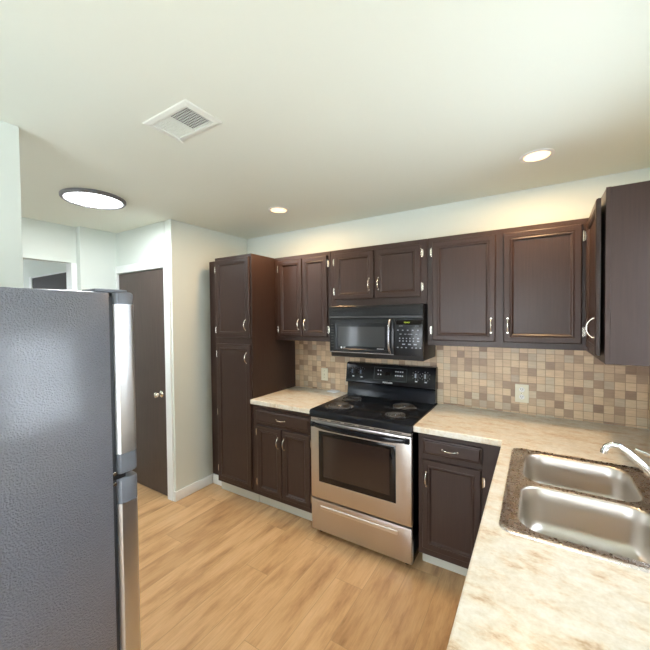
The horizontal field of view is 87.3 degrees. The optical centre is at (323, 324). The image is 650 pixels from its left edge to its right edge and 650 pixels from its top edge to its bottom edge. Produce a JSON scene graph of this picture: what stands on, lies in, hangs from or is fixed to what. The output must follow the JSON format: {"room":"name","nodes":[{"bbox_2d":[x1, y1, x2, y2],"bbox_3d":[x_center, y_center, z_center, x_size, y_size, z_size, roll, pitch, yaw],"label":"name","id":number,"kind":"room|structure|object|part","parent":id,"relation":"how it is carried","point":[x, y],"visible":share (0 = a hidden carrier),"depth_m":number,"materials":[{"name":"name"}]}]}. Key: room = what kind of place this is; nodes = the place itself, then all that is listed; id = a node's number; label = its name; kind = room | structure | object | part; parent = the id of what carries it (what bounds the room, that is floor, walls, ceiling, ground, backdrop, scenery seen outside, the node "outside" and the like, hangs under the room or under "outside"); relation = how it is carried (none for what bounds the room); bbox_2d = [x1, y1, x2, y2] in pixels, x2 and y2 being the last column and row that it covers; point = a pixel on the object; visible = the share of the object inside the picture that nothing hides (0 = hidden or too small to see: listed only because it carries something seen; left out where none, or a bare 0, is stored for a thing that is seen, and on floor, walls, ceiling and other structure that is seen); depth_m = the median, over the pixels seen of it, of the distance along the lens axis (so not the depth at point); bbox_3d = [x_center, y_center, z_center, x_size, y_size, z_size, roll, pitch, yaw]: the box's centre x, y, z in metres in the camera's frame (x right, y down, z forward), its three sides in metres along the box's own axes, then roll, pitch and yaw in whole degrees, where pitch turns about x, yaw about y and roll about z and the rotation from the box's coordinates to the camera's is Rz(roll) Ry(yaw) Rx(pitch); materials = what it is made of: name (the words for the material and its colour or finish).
{"room":"kitchen","nodes":[
{"label":"kitchen","id":0,"kind":"room"},
{"bbox_2d":[0,120,23,287],"bbox_3d":[-1.995,0.376,0.582,0.110,2.451,2.317,0,2,32],"label":"wall partition","id":1,"kind":"structure","parent":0,"point":[11,253],"depth_m":1.48,"materials":[{"name":"white paint"}]},
{"bbox_2d":[22,217,76,263],"bbox_3d":[-3.175,0.359,1.846,0.100,2.451,3.212,0,2,32],"label":"wall","id":2,"kind":"structure","parent":0,"point":[41,240],"depth_m":2.98,"materials":[{"name":"white paint"}]},
{"bbox_2d":[23,226,116,290],"bbox_3d":[-3.151,0.311,3.982,2.464,2.451,0.434,0,2,32],"label":"wall","id":3,"kind":"structure","parent":0,"point":[96,250],"depth_m":3.28,"materials":[{"name":"white paint"}]},
{"bbox_2d":[29,271,65,287],"bbox_3d":[-2.793,0.511,3.498,0.985,2.065,0.016,0,2,32],"label":"trim","id":4,"kind":"structure","parent":3,"relation":"attached to","point":[30,278],"depth_m":3.63,"materials":[{"name":"white paint"}]},
{"bbox_2d":[32,272,66,289],"bbox_3d":[-2.794,0.515,3.464,0.864,2.040,0.073,0,2,32],"label":"door","id":5,"kind":"structure","parent":3,"relation":"in","point":[56,281],"depth_m":3.44,"materials":[{"name":"black paint"}]},
{"bbox_2d":[66,263,77,290],"bbox_3d":[-2.332,0.487,3.191,0.110,2.118,0.045,0,2,32],"label":"trim","id":6,"kind":"structure","parent":3,"relation":"attached to","point":[71,268],"depth_m":3.14,"materials":[{"name":"white paint"}]},
{"bbox_2d":[116,221,164,273],"bbox_3d":[-1.702,-0.709,3.238,0.816,0.406,0.110,0,2,32],"label":"wall","id":7,"kind":"structure","parent":0,"point":[146,243],"depth_m":3.16,"materials":[{"name":"white paint"}]},
{"bbox_2d":[119,269,167,495],"bbox_3d":[-1.716,0.516,3.204,0.752,2.032,0.103,0,2,32],"label":"door","id":8,"kind":"structure","parent":7,"relation":"in","point":[146,287],"depth_m":3.15,"materials":[{"name":"brown paint"}]},
{"bbox_3d":[-1.470,0.620,3.031,0.058,0.058,0.067,0,2,32],"label":"knob","id":9,"kind":"part","parent":8,"relation":"part of","materials":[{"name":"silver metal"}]},
{"bbox_2d":[115,258,174,500],"bbox_3d":[-1.658,0.480,3.228,0.867,2.118,0.118,0,2,32],"label":"trim","id":10,"kind":"structure","parent":7,"relation":"attached to","point":[161,263],"depth_m":2.97,"materials":[{"name":"white paint"}]},
{"bbox_2d":[165,219,246,490],"bbox_3d":[-1.095,0.305,3.361,0.089,2.451,0.913,0,2,32],"label":"wall","id":11,"kind":"structure","parent":0,"point":[190,249],"depth_m":3.11,"materials":[{"name":"white paint"}]},
{"bbox_2d":[174,474,212,501],"bbox_3d":[-1.187,1.492,3.143,0.029,0.088,0.412,0,2,32],"label":"baseboard","id":12,"kind":"structure","parent":11,"relation":"attached to","point":[182,493],"depth_m":3.11,"materials":[{"name":"white paint"}]},
{"bbox_2d":[213,474,221,485],"bbox_3d":[-1.003,1.488,3.265,0.155,0.088,0.012,0,2,32],"label":"baseboard","id":13,"kind":"structure","parent":11,"relation":"attached to","point":[216,480],"depth_m":3.27,"materials":[{"name":"white paint"}]},
{"bbox_2d":[137,483,465,649],"bbox_3d":[-1.988,1.623,1.870,6.685,0.100,4.650,0,2,32],"label":"floor","id":14,"kind":"structure","parent":0,"point":[220,569],"depth_m":2.02,"materials":[{"name":"brown wood"}]},
{"bbox_2d":[0,287,140,649],"bbox_3d":[-1.134,0.736,1.060,0.760,1.692,0.842,0,2,32],"label":"refrigerator","id":15,"kind":"object","parent":14,"relation":"on","point":[69,544],"visible":1,"depth_m":0.98,"materials":[{"name":"grey metal"}]},
{"bbox_3d":[-0.965,0.175,1.327,0.758,0.488,0.077,0,2,32],"label":"door","id":16,"kind":"part","parent":15,"relation":"part of","materials":[{"name":"silver metal"}]},
{"bbox_3d":[-0.957,1.006,1.345,0.758,0.847,0.077,0,2,32],"label":"door","id":17,"kind":"part","parent":15,"relation":"part of","materials":[{"name":"silver metal"}]},
{"bbox_2d":[209,253,294,501],"bbox_3d":[-0.719,0.460,3.282,0.634,2.138,0.654,0,2,32],"label":"pantry cabinet","id":18,"kind":"object","parent":14,"relation":"on","point":[248,362],"visible":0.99,"depth_m":3.00,"materials":[{"name":"brown wood"}]},
{"bbox_3d":[-0.798,-0.232,2.974,0.412,0.688,0.018,0,2,32],"label":"door","id":19,"kind":"part","parent":18,"relation":"part of","materials":[{"name":"brown wood"}]},
{"bbox_3d":[-0.784,0.783,2.994,0.410,1.235,0.018,0,2,32],"label":"door","id":20,"kind":"part","parent":18,"relation":"part of","materials":[{"name":"brown wood"}]},
{"bbox_2d":[253,404,311,520],"bbox_3d":[-0.187,1.093,2.968,0.606,0.876,0.655,0,2,32],"label":"base cabinet","id":21,"kind":"object","parent":14,"relation":"on","point":[282,438],"visible":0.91,"depth_m":2.71,"materials":[{"name":"brown wood"}]},
{"bbox_3d":[-0.441,1.112,2.790,0.262,0.554,0.018,0,2,32],"label":"door","id":22,"kind":"part","parent":21,"relation":"part of","materials":[{"name":"brown wood"}]},
{"bbox_3d":[-0.333,0.758,2.711,0.545,0.116,0.019,0,2,32],"label":"drawer","id":23,"kind":"part","parent":21,"relation":"part of","materials":[{"name":"brown wood"}]},
{"bbox_3d":[-0.211,1.113,2.646,0.268,0.554,0.018,0,2,32],"label":"door","id":24,"kind":"part","parent":21,"relation":"part of","materials":[{"name":"brown wood"}]},
{"bbox_2d":[250,386,346,413],"bbox_3d":[-0.183,0.635,2.956,0.619,0.038,0.636,0,2,32],"label":"countertop","id":25,"kind":"structure","parent":21,"relation":"on","point":[298,399],"depth_m":2.85,"materials":[{"name":"beige stone"}]},
{"bbox_2d":[327,389,339,392],"bbox_3d":[0.093,0.604,3.113,0.092,0.010,0.071,0,2,39],"label":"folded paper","id":26,"kind":"object","parent":25,"relation":"on","point":[331,390],"visible":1,"depth_m":3.11,"materials":[{"name":"white paper"}]},
{"bbox_2d":[309,361,437,564],"bbox_3d":[0.386,0.932,2.567,0.767,1.204,0.697,0,2,32],"label":"range","id":27,"kind":"object","parent":14,"relation":"on","point":[365,448],"visible":1,"depth_m":2.34,"materials":[{"name":"silver metal"}]},
{"bbox_3d":[0.212,0.947,2.322,0.502,0.294,0.003,0,2,32],"label":"pane","id":28,"kind":"part","parent":27,"relation":"part of","materials":[{"name":"black glass"}]},
{"bbox_3d":[0.227,1.322,2.322,0.580,0.030,0.006,0,2,32],"label":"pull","id":29,"kind":"part","parent":27,"relation":"part of","materials":[{"name":"silver metal"}]},
{"bbox_3d":[0.215,0.725,2.292,0.738,0.040,0.060,0,2,32],"label":"handle","id":30,"kind":"part","parent":27,"relation":"part of","materials":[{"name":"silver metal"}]},
{"bbox_3d":[0.236,0.979,2.326,0.754,0.569,0.032,0,2,32],"label":"oven door","id":31,"kind":"part","parent":27,"relation":"part of","materials":[{"name":"silver metal"}]},
{"bbox_3d":[0.240,1.387,2.335,0.752,0.227,0.032,0,2,32],"label":"drawer","id":32,"kind":"part","parent":27,"relation":"part of","materials":[{"name":"silver metal"}]},
{"bbox_2d":[309,394,437,433],"bbox_3d":[0.393,0.639,2.579,0.764,0.053,0.655,0,2,32],"label":"cooktop","id":33,"kind":"object","parent":27,"relation":"in","point":[396,415],"depth_m":2.44,"materials":[{"name":"black ceramic"}]},
{"bbox_3d":[0.544,0.403,2.780,0.283,0.106,0.020,0,2,32],"label":"clock panel","id":34,"kind":"part","parent":27,"relation":"part of","materials":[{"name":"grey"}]},
{"bbox_2d":[418,433,500,575],"bbox_3d":[0.957,1.097,2.253,0.495,0.876,0.655,0,2,32],"label":"base cabinet","id":35,"kind":"object","parent":14,"relation":"on","point":[456,475],"visible":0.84,"depth_m":2.04,"materials":[{"name":"brown wood"}]},
{"bbox_3d":[0.761,1.111,2.039,0.337,0.562,0.018,0,2,32],"label":"door","id":36,"kind":"part","parent":35,"relation":"part of","materials":[{"name":"brown wood"}]},
{"bbox_3d":[0.760,0.749,2.029,0.338,0.098,0.019,0,2,32],"label":"drawer","id":37,"kind":"part","parent":35,"relation":"part of","materials":[{"name":"brown wood"}]},
{"bbox_3d":[0.757,1.131,0.850,0.750,0.876,3.250,0,2,32],"label":"base cabinet","id":38,"kind":"object","parent":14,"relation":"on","visible":0},
{"bbox_2d":[413,404,649,649],"bbox_3d":[0.544,0.672,0.954,1.213,0.038,3.264,0,2,32],"label":"countertop","id":39,"kind":"structure","parent":38,"relation":"on","point":[519,593],"depth_m":0.89,"materials":[{"name":"beige stone"}]},
{"bbox_2d":[499,448,649,572],"bbox_3d":[1.008,0.721,1.269,0.574,0.172,0.797,0,2,32],"label":"sink","id":40,"kind":"object","parent":39,"relation":"in","point":[596,509],"visible":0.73,"depth_m":1.29,"materials":[{"name":"silver metal"}]},
{"bbox_2d":[523,454,643,501],"bbox_3d":[1.073,0.718,1.447,0.386,0.168,0.342,0,2,32],"label":"basin","id":41,"kind":"object","parent":40,"relation":"in","point":[605,481],"depth_m":1.55,"materials":[{"name":"silver metal"}]},
{"bbox_2d":[518,486,649,563],"bbox_3d":[0.874,0.727,1.133,0.390,0.168,0.346,0,2,32],"label":"basin","id":42,"kind":"object","parent":40,"relation":"in","point":[621,530],"depth_m":1.25,"materials":[{"name":"silver metal"}]},
{"bbox_2d":[600,442,649,477],"bbox_3d":[1.130,0.534,1.201,0.241,0.205,0.250,0,2,32],"label":"faucet","id":43,"kind":"object","parent":39,"relation":"on","point":[642,465],"visible":1,"depth_m":1.23,"materials":[{"name":"silver metal"}]},
{"bbox_3d":[1.203,0.511,1.212,0.037,0.100,0.149,-1,1,-19],"label":"lever","id":44,"kind":"part","parent":43,"relation":"part of","materials":[{"name":"silver metal"}]},
{"bbox_2d":[0,0,649,238],"bbox_3d":[-2.012,-0.927,1.813,6.685,0.100,4.650,0,2,32],"label":"ceiling","id":45,"kind":"structure","parent":0,"point":[330,111],"depth_m":1.34,"materials":[{"name":"white paint"}]},
{"bbox_2d":[59,188,125,209],"bbox_3d":[-1.615,-0.882,2.401,0.394,0.024,0.394,0,2,32],"label":"ceiling light","id":46,"kind":"object","parent":45,"relation":"in","point":[84,197],"visible":1,"depth_m":2.36,"materials":[{"name":"grey"}]},
{"bbox_2d":[63,192,122,207],"bbox_3d":[-1.615,-0.877,2.401,0.345,0.004,0.345,0,1,19],"label":"diffuser","id":47,"kind":"object","parent":46,"relation":"attached to","point":[84,199],"depth_m":2.38,"materials":[{"name":"white"}]},
{"bbox_2d":[142,99,222,142],"bbox_3d":[-0.613,-0.905,1.485,0.296,0.084,0.190,0,2,32],"label":"ceiling vent","id":48,"kind":"object","parent":45,"relation":"in","point":[178,122],"visible":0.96,"depth_m":1.48,"materials":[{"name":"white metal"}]},
{"bbox_2d":[155,108,211,137],"bbox_3d":[-0.613,-0.880,1.485,0.238,0.002,0.131,0,2,32],"label":"grille","id":49,"kind":"object","parent":48,"relation":"attached to","point":[174,126],"depth_m":1.49,"materials":[{"name":"white metal"}]},
{"bbox_2d":[268,207,288,213],"bbox_3d":[-0.355,-0.910,2.706,0.164,0.006,0.164,0,2,32],"label":"recessed light","id":50,"kind":"object","parent":45,"relation":"in","point":[278,210],"visible":1,"depth_m":2.70,"materials":[{"name":"white plastic"}]},
{"bbox_2d":[519,148,554,162],"bbox_3d":[1.145,-0.905,1.829,0.164,0.006,0.164,0,2,32],"label":"recessed light","id":51,"kind":"object","parent":45,"relation":"in","point":[538,155],"visible":1,"depth_m":1.82,"materials":[{"name":"white plastic"}]},
{"bbox_2d":[247,168,649,430],"bbox_3d":[0.588,0.299,2.907,3.425,2.451,0.100,0,2,32],"label":"wall","id":52,"kind":"structure","parent":0,"point":[573,200],"depth_m":2.56,"materials":[{"name":"white paint"}]},
{"bbox_2d":[275,251,330,341],"bbox_3d":[-0.125,-0.238,3.066,0.594,0.745,0.347,0,2,32],"label":"upper cabinet","id":53,"kind":"object","parent":52,"relation":"attached to","point":[302,282],"visible":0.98,"depth_m":2.93,"materials":[{"name":"brown wood"}]},
{"bbox_3d":[-0.295,-0.237,3.016,0.262,0.674,0.018,0,2,32],"label":"door","id":54,"kind":"part","parent":53,"relation":"part of","materials":[{"name":"brown wood"}]},
{"bbox_3d":[-0.073,-0.236,2.877,0.248,0.674,0.018,0,2,32],"label":"door","id":55,"kind":"part","parent":53,"relation":"part of","materials":[{"name":"brown wood"}]},
{"bbox_2d":[321,368,327,380],"bbox_3d":[0.009,0.463,3.199,0.072,0.116,0.014,0,2,32],"label":"light switch","id":56,"kind":"object","parent":52,"relation":"attached to","point":[324,371],"visible":1,"depth_m":3.20,"materials":[{"name":"beige plastic"}]},
{"bbox_2d":[331,239,427,305],"bbox_3d":[0.460,-0.382,2.697,0.784,0.452,0.347,0,2,32],"label":"upper cabinet","id":57,"kind":"object","parent":52,"relation":"attached to","point":[392,273],"visible":0.99,"depth_m":2.55,"materials":[{"name":"brown wood"}]},
{"bbox_3d":[0.237,-0.387,2.679,0.344,0.369,0.018,0,2,32],"label":"door","id":58,"kind":"part","parent":57,"relation":"part of","materials":[{"name":"brown wood"}]},
{"bbox_3d":[0.538,-0.386,2.491,0.348,0.369,0.018,0,2,32],"label":"door","id":59,"kind":"part","parent":57,"relation":"part of","materials":[{"name":"brown wood"}]},
{"bbox_2d":[329,304,434,360],"bbox_3d":[0.449,0.049,2.685,0.753,0.407,0.399,0,2,32],"label":"microwave","id":60,"kind":"object","parent":52,"relation":"attached to","point":[394,331],"visible":1,"depth_m":2.52,"materials":[{"name":"black plastic"}]},
{"bbox_3d":[0.285,0.083,2.621,0.542,0.269,0.024,0,2,32],"label":"door","id":61,"kind":"part","parent":60,"relation":"part of","materials":[{"name":"black glass"}]},
{"bbox_3d":[0.475,0.085,2.463,0.017,0.255,0.049,0,2,32],"label":"handle","id":62,"kind":"part","parent":60,"relation":"part of","materials":[{"name":"grey metal"}]},
{"bbox_3d":[0.606,0.084,2.421,0.208,0.269,0.024,0,2,32],"label":"control panel","id":63,"kind":"part","parent":60,"relation":"part of","materials":[{"name":"black plastic"}]},
{"bbox_2d":[295,341,648,428],"bbox_3d":[0.825,0.344,2.698,2.601,0.535,0.006,0,2,32],"label":"backsplash","id":64,"kind":"structure","parent":52,"relation":"attached to","point":[563,384],"depth_m":2.34,"materials":[{"name":"beige tile"}]},
{"bbox_2d":[427,218,588,350],"bbox_3d":[1.175,-0.232,2.254,0.897,0.745,0.347,0,2,32],"label":"upper cabinet","id":65,"kind":"object","parent":52,"relation":"attached to","point":[523,286],"visible":0.99,"depth_m":2.10,"materials":[{"name":"brown wood"}]},
{"bbox_3d":[0.921,-0.232,2.256,0.391,0.678,0.018,0,2,32],"label":"door","id":66,"kind":"part","parent":65,"relation":"part of","materials":[{"name":"brown wood"}]},
{"bbox_3d":[1.292,-0.230,2.025,0.393,0.678,0.018,0,2,32],"label":"door","id":67,"kind":"part","parent":65,"relation":"part of","materials":[{"name":"brown wood"}]},
{"bbox_2d":[515,384,528,402],"bbox_3d":[1.370,0.472,2.352,0.082,0.126,0.008,0,2,32],"label":"wall outlet","id":68,"kind":"object","parent":52,"relation":"attached to","point":[521,390],"visible":1,"depth_m":2.35,"materials":[{"name":"beige plastic"}]},
{"bbox_2d":[585,180,649,365],"bbox_3d":[1.536,-0.218,1.745,0.376,0.757,0.830,0,2,32],"label":"upper cabinet","id":69,"kind":"object","parent":52,"relation":"attached to","point":[617,328],"visible":0.98,"depth_m":1.44,"materials":[{"name":"brown wood"}]},
{"bbox_3d":[1.204,0.014,1.540,0.032,0.097,0.011,0,2,32],"label":"handle","id":70,"kind":"part","parent":69,"relation":"part of","materials":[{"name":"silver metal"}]},
{"bbox_3d":[1.332,-0.215,1.686,0.018,0.689,0.455,0,2,34],"label":"door","id":71,"kind":"part","parent":69,"relation":"part of","materials":[{"name":"brown wood"}]},
{"bbox_3d":[1.217,-0.209,1.457,0.018,0.757,0.004,0,2,32],"label":"edge trim","id":72,"kind":"part","parent":69,"relation":"part of","materials":[{"name":"brown wood"}]},
{"bbox_3d":[0.793,0.360,0.098,0.100,2.451,4.450,0,2,32],"label":"wall","id":73,"kind":"structure","parent":0,"visible":0},
{"bbox_2d":[649,366,649,429],"bbox_3d":[1.051,0.421,0.612,0.006,0.470,3.294,0,2,32],"label":"trim","id":74,"kind":"structure","parent":73,"relation":"attached to","point":[649,366],"depth_m":2.00,"materials":[{"name":"beige tile"}]}
]}

